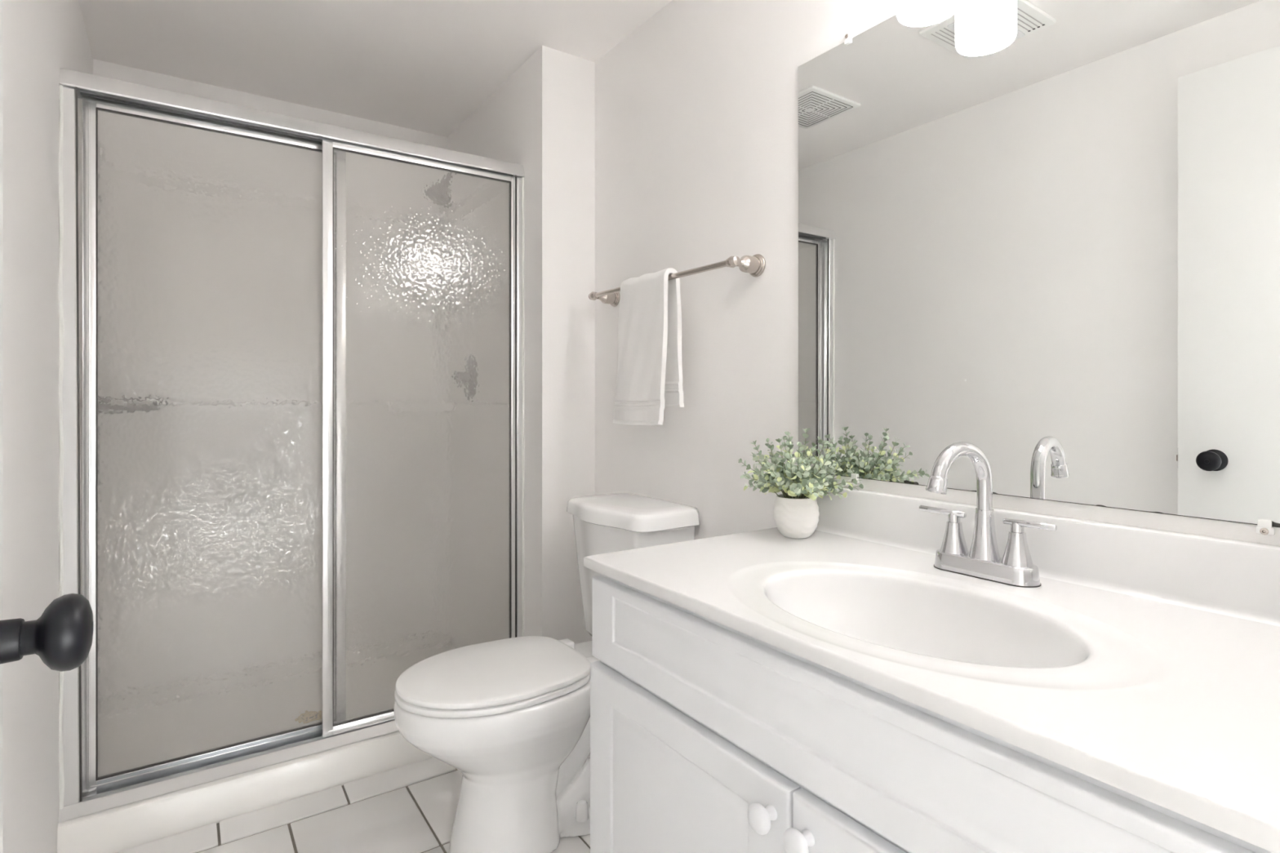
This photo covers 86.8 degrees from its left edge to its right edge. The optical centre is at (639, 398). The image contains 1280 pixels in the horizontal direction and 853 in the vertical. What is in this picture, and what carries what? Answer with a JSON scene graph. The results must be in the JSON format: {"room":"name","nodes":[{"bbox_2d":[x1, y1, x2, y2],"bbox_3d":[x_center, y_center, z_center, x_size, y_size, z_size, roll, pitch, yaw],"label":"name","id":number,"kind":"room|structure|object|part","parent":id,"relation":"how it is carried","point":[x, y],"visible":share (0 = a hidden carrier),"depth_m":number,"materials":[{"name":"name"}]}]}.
{"room":"bathroom","nodes":[
{"label":"bathroom","id":0,"kind":"room"},
{"bbox_2d":[3,0,93,852],"bbox_3d":[-1.039,-0.015,1.005,0.120,2.210,3.132,0,0,-34],"label":"wall","id":1,"kind":"structure","parent":0,"point":[41,37],"depth_m":1.30,"materials":[{"name":"white paint"}]},
{"bbox_2d":[93,58,447,149],"bbox_3d":[-1.350,-0.015,2.617,1.186,2.210,0.120,0,0,-34],"label":"wall","id":2,"kind":"structure","parent":0,"point":[103,68],"depth_m":2.50,"materials":[{"name":"white paint"}]},
{"bbox_2d":[78,98,82,715],"bbox_3d":[-1.121,0.104,2.281,1.185,1.759,0.692,0,0,-34],"label":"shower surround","id":3,"kind":"object","parent":2,"relation":"attached to","point":[80,100],"visible":0.02,"depth_m":1.84,"materials":[{"name":"white plastic"}]},
{"bbox_2d":[78,0,671,137],"bbox_3d":[-0.420,-1.170,1.428,1.620,0.100,3.132,0,0,-34],"label":"ceiling","id":4,"kind":"structure","parent":0,"point":[422,65],"depth_m":2.12,"materials":[{"name":"white paint"}]},
{"bbox_2d":[196,754,590,852],"bbox_3d":[-0.157,1.120,1.043,1.380,0.060,2.200,0,0,-34],"label":"floor","id":5,"kind":"structure","parent":0,"point":[419,817],"depth_m":1.70,"materials":[{"name":"tile"}]},
{"bbox_2d":[57,731,432,852],"bbox_3d":[-1.084,1.038,2.228,1.184,0.105,0.818,0,0,-34],"label":"shower curb","id":6,"kind":"object","parent":5,"relation":"on","point":[117,829],"visible":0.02,"depth_m":1.75,"materials":[{"name":"white plastic"}]},
{"bbox_2d":[57,67,524,823],"bbox_3d":[-0.889,0.104,1.944,1.192,1.770,0.093,0,0,-34],"label":"shower enclosure","id":7,"kind":"object","parent":6,"relation":"on","point":[303,340],"visible":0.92,"depth_m":1.87,"materials":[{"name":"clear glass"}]},
{"bbox_3d":[-1.114,0.123,1.820,0.599,1.710,0.018,0,0,-34],"label":"sliding panel","id":8,"kind":"part","parent":7,"relation":"part of","materials":[{"name":"clear glass"}]},
{"bbox_3d":[-1.114,0.113,1.821,0.553,1.660,0.005,0,0,-34],"label":"glass pane","id":9,"kind":"part","parent":7,"relation":"part of","materials":[{"name":"clear glass"}]},
{"bbox_3d":[-0.894,-0.759,1.950,1.184,0.044,0.076,0,0,-34],"label":"header rail","id":10,"kind":"part","parent":7,"relation":"part of","materials":[{"name":"silver metal"}]},
{"bbox_3d":[-0.662,0.115,2.091,0.588,1.702,0.018,0,0,-34],"label":"sliding panel","id":11,"kind":"part","parent":7,"relation":"part of","materials":[{"name":"clear glass"}]},
{"bbox_3d":[-0.657,0.111,2.095,0.553,1.664,0.005,0,0,-34],"label":"glass pane","id":12,"kind":"part","parent":7,"relation":"part of","materials":[{"name":"clear glass"}]},
{"bbox_2d":[393,492,699,852],"bbox_3d":[-0.246,0.692,1.731,0.737,0.810,0.408,0,0,-34],"label":"toilet","id":13,"kind":"object","parent":5,"relation":"on","point":[512,715],"visible":0.68,"depth_m":1.59,"materials":[{"name":"white ceramic"}]},
{"bbox_3d":[-0.362,0.683,1.652,0.453,0.016,0.365,0,0,-34],"label":"seat","id":14,"kind":"part","parent":13,"relation":"part of","materials":[{"name":"white plastic"}]},
{"bbox_3d":[-0.360,0.663,1.653,0.453,0.020,0.364,0,0,-34],"label":"lid","id":15,"kind":"part","parent":13,"relation":"part of","materials":[{"name":"white plastic"}]},
{"bbox_3d":[-0.253,0.895,1.726,0.720,0.403,0.373,0,0,-34],"label":"bowl","id":16,"kind":"part","parent":13,"relation":"part of","materials":[{"name":"white ceramic"}]},
{"bbox_3d":[-0.042,0.310,1.871,0.242,0.046,0.408,0,0,-34],"label":"tank lid","id":17,"kind":"part","parent":13,"relation":"part of","materials":[{"name":"white ceramic"}]},
{"bbox_3d":[-0.036,0.506,1.875,0.219,0.363,0.368,0,0,-34],"label":"tank","id":18,"kind":"part","parent":13,"relation":"part of","materials":[{"name":"white ceramic"}]},
{"bbox_2d":[590,573,1272,852],"bbox_3d":[0.387,0.696,0.950,0.569,0.788,0.943,0,0,-34],"label":"vanity cabinet","id":19,"kind":"object","parent":5,"relation":"on","point":[708,735],"visible":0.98,"depth_m":0.81,"materials":[{"name":"white wood"}]},
{"bbox_3d":[0.052,0.729,1.005,0.019,0.522,0.474,0,0,-34],"label":"door","id":20,"kind":"part","parent":19,"relation":"part of","materials":[{"name":"white wood"}]},
{"bbox_3d":[0.151,0.507,0.820,0.034,0.034,0.034,0,0,-34],"label":"knob","id":21,"kind":"part","parent":19,"relation":"part of","materials":[{"name":"white ceramic"}]},
{"bbox_3d":[0.184,0.507,0.772,0.034,0.034,0.034,0,0,-34],"label":"knob","id":22,"kind":"part","parent":19,"relation":"part of","materials":[{"name":"white ceramic"}]},
{"bbox_3d":[0.319,0.729,0.615,0.019,0.522,0.466,0,0,-34],"label":"door","id":23,"kind":"part","parent":19,"relation":"part of","materials":[{"name":"white wood"}]},
{"bbox_2d":[583,487,1279,852],"bbox_3d":[0.400,0.318,0.960,0.552,0.262,0.964,0,0,-34],"label":"countertop","id":24,"kind":"structure","parent":19,"relation":"on","point":[1143,663],"depth_m":0.87,"materials":[{"name":"white stone"}]},
{"bbox_2d":[737,427,863,538],"bbox_3d":[0.302,0.171,1.372,0.236,0.218,0.238,0,0,-34],"label":"potted plant","id":25,"kind":"object","parent":24,"relation":"on","point":[796,510],"visible":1,"depth_m":1.34,"materials":[{"name":"green plant"}]},
{"bbox_3d":[0.317,0.240,1.374,0.090,0.082,0.090,0,0,-34],"label":"pot","id":26,"kind":"part","parent":25,"relation":"part of","materials":[{"name":"white ceramic"}]},
{"bbox_2d":[919,441,1057,587],"bbox_3d":[0.533,0.174,1.073,0.178,0.213,0.159,0,0,10],"label":"faucet","id":27,"kind":"object","parent":24,"relation":"on","point":[1016,568],"visible":1,"depth_m":1.05,"materials":[{"name":"silver metal"}]},
{"bbox_3d":[0.505,0.190,1.130,0.010,0.012,0.079,0,0,-38],"label":"lever","id":28,"kind":"part","parent":27,"relation":"part of","materials":[{"name":"silver metal"}]},
{"bbox_3d":[0.519,0.221,1.116,0.043,0.066,0.043,0,0,-34],"label":"handle","id":29,"kind":"part","parent":27,"relation":"part of","materials":[{"name":"silver metal"}]},
{"bbox_3d":[0.508,0.161,1.048,0.139,0.186,0.046,0,0,-34],"label":"spout","id":30,"kind":"part","parent":27,"relation":"part of","materials":[{"name":"silver metal"}]},
{"bbox_3d":[0.547,0.267,1.074,0.055,0.027,0.163,0,0,-34],"label":"plate","id":31,"kind":"part","parent":27,"relation":"part of","materials":[{"name":"silver metal"}]},
{"bbox_3d":[0.576,0.221,1.032,0.043,0.066,0.043,0,0,-34],"label":"handle","id":32,"kind":"part","parent":27,"relation":"part of","materials":[{"name":"silver metal"}]},
{"bbox_3d":[0.584,0.190,1.015,0.010,0.012,0.079,0,0,-31],"label":"lever","id":33,"kind":"part","parent":27,"relation":"part of","materials":[{"name":"silver metal"}]},
{"bbox_2d":[447,45,595,644],"bbox_3d":[-0.473,-0.015,2.663,0.313,2.210,1.034,0,0,-34],"label":"wall","id":34,"kind":"structure","parent":0,"point":[541,119],"depth_m":2.20,"materials":[{"name":"white paint"}]},
{"bbox_2d":[115,757,457,852],"bbox_3d":[-0.814,1.090,1.853,1.164,0.016,0.092,0,0,-34],"label":"trim","id":35,"kind":"structure","parent":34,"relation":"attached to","point":[231,829],"depth_m":1.78,"materials":[{"name":"tile"}]},
{"bbox_2d":[595,0,1279,546],"bbox_3d":[0.488,-0.015,1.428,0.120,2.210,2.108,0,0,-34],"label":"wall","id":36,"kind":"structure","parent":0,"point":[696,108],"depth_m":1.75,"materials":[{"name":"white paint"}]},
{"bbox_2d":[588,253,765,306],"bbox_3d":[0.064,-0.318,1.859,0.094,0.055,0.693,0,0,-34],"label":"towel bar","id":37,"kind":"object","parent":36,"relation":"attached to","point":[755,264],"visible":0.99,"depth_m":1.62,"materials":[{"name":"silver metal"}]},
{"bbox_3d":[-0.105,-0.318,2.130,0.066,0.055,0.055,0,0,-34],"label":"wall post","id":38,"kind":"part","parent":37,"relation":"part of","materials":[{"name":"silver metal"}]},
{"bbox_2d":[613,267,684,425],"bbox_3d":[0.018,-0.133,1.852,0.085,0.417,0.231,0,0,-34],"label":"towel","id":39,"kind":"object","parent":37,"relation":"hanging from","point":[649,380],"visible":1,"depth_m":1.81,"materials":[{"name":"white fabric"}]},
{"bbox_3d":[0.255,-0.318,1.604,0.066,0.055,0.055,0,0,-34],"label":"wall post","id":40,"kind":"part","parent":37,"relation":"part of","materials":[{"name":"silver metal"}]},
{"bbox_2d":[844,32,852,44],"bbox_3d":[0.430,-0.742,1.397,0.011,0.019,0.018,0,0,-34],"label":"mirror clip","id":41,"kind":"object","parent":36,"relation":"attached to","point":[847,37],"visible":1,"depth_m":1.39,"materials":[{"name":"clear plastic"}]},
{"bbox_2d":[850,473,859,483],"bbox_3d":[0.439,0.165,1.383,0.011,0.019,0.018,0,0,-34],"label":"mirror clip","id":42,"kind":"object","parent":36,"relation":"attached to","point":[853,476],"visible":0.55,"depth_m":1.38,"materials":[{"name":"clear plastic"}]},
{"bbox_2d":[896,0,960,26],"bbox_3d":[0.580,-0.776,1.056,0.146,0.238,0.370,0,0,-34],"label":"vanity light","id":43,"kind":"object","parent":36,"relation":"attached to","point":[913,13],"visible":1,"depth_m":1.19,"materials":[{"name":"white glass"}]},
{"bbox_2d":[798,0,1279,527],"bbox_3d":[0.623,-0.288,1.120,0.005,0.903,0.947,0,0,-34],"label":"wall mirror","id":44,"kind":"object","parent":36,"relation":"attached to","point":[1042,237],"visible":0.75,"depth_m":1.07,"materials":[{"name":"silver mirror"}]},
{"bbox_2d":[814,487,1279,626],"bbox_3d":[0.616,0.234,1.105,0.030,0.095,0.960,0,0,-34],"label":"backsplash","id":45,"kind":"structure","parent":36,"relation":"attached to","point":[1237,579],"depth_m":0.99,"materials":[{"name":"white stone"}]},
{"bbox_2d":[1255,519,1275,535],"bbox_3d":[0.796,0.165,0.861,0.011,0.019,0.018,0,0,-34],"label":"mirror clip","id":46,"kind":"object","parent":36,"relation":"attached to","point":[1264,526],"visible":1,"depth_m":0.86,"materials":[{"name":"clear plastic"}]},
{"bbox_3d":[0.430,-0.015,0.185,1.380,2.210,0.120,0,0,-34],"label":"wall","id":47,"kind":"structure","parent":0,"visible":0},
{"bbox_2d":[0,0,93,852],"bbox_3d":[-0.309,0.072,0.232,0.141,2.011,0.768,0,0,-34],"label":"door","id":48,"kind":"structure","parent":47,"relation":"in","point":[62,637],"depth_m":0.49,"materials":[{"name":"white paint"}]},
{"bbox_3d":[-0.441,0.174,0.494,0.063,0.061,0.061,0,0,-34],"label":"knob","id":49,"kind":"part","parent":48,"relation":"part of","materials":[{"name":"black metal"}]}
]}

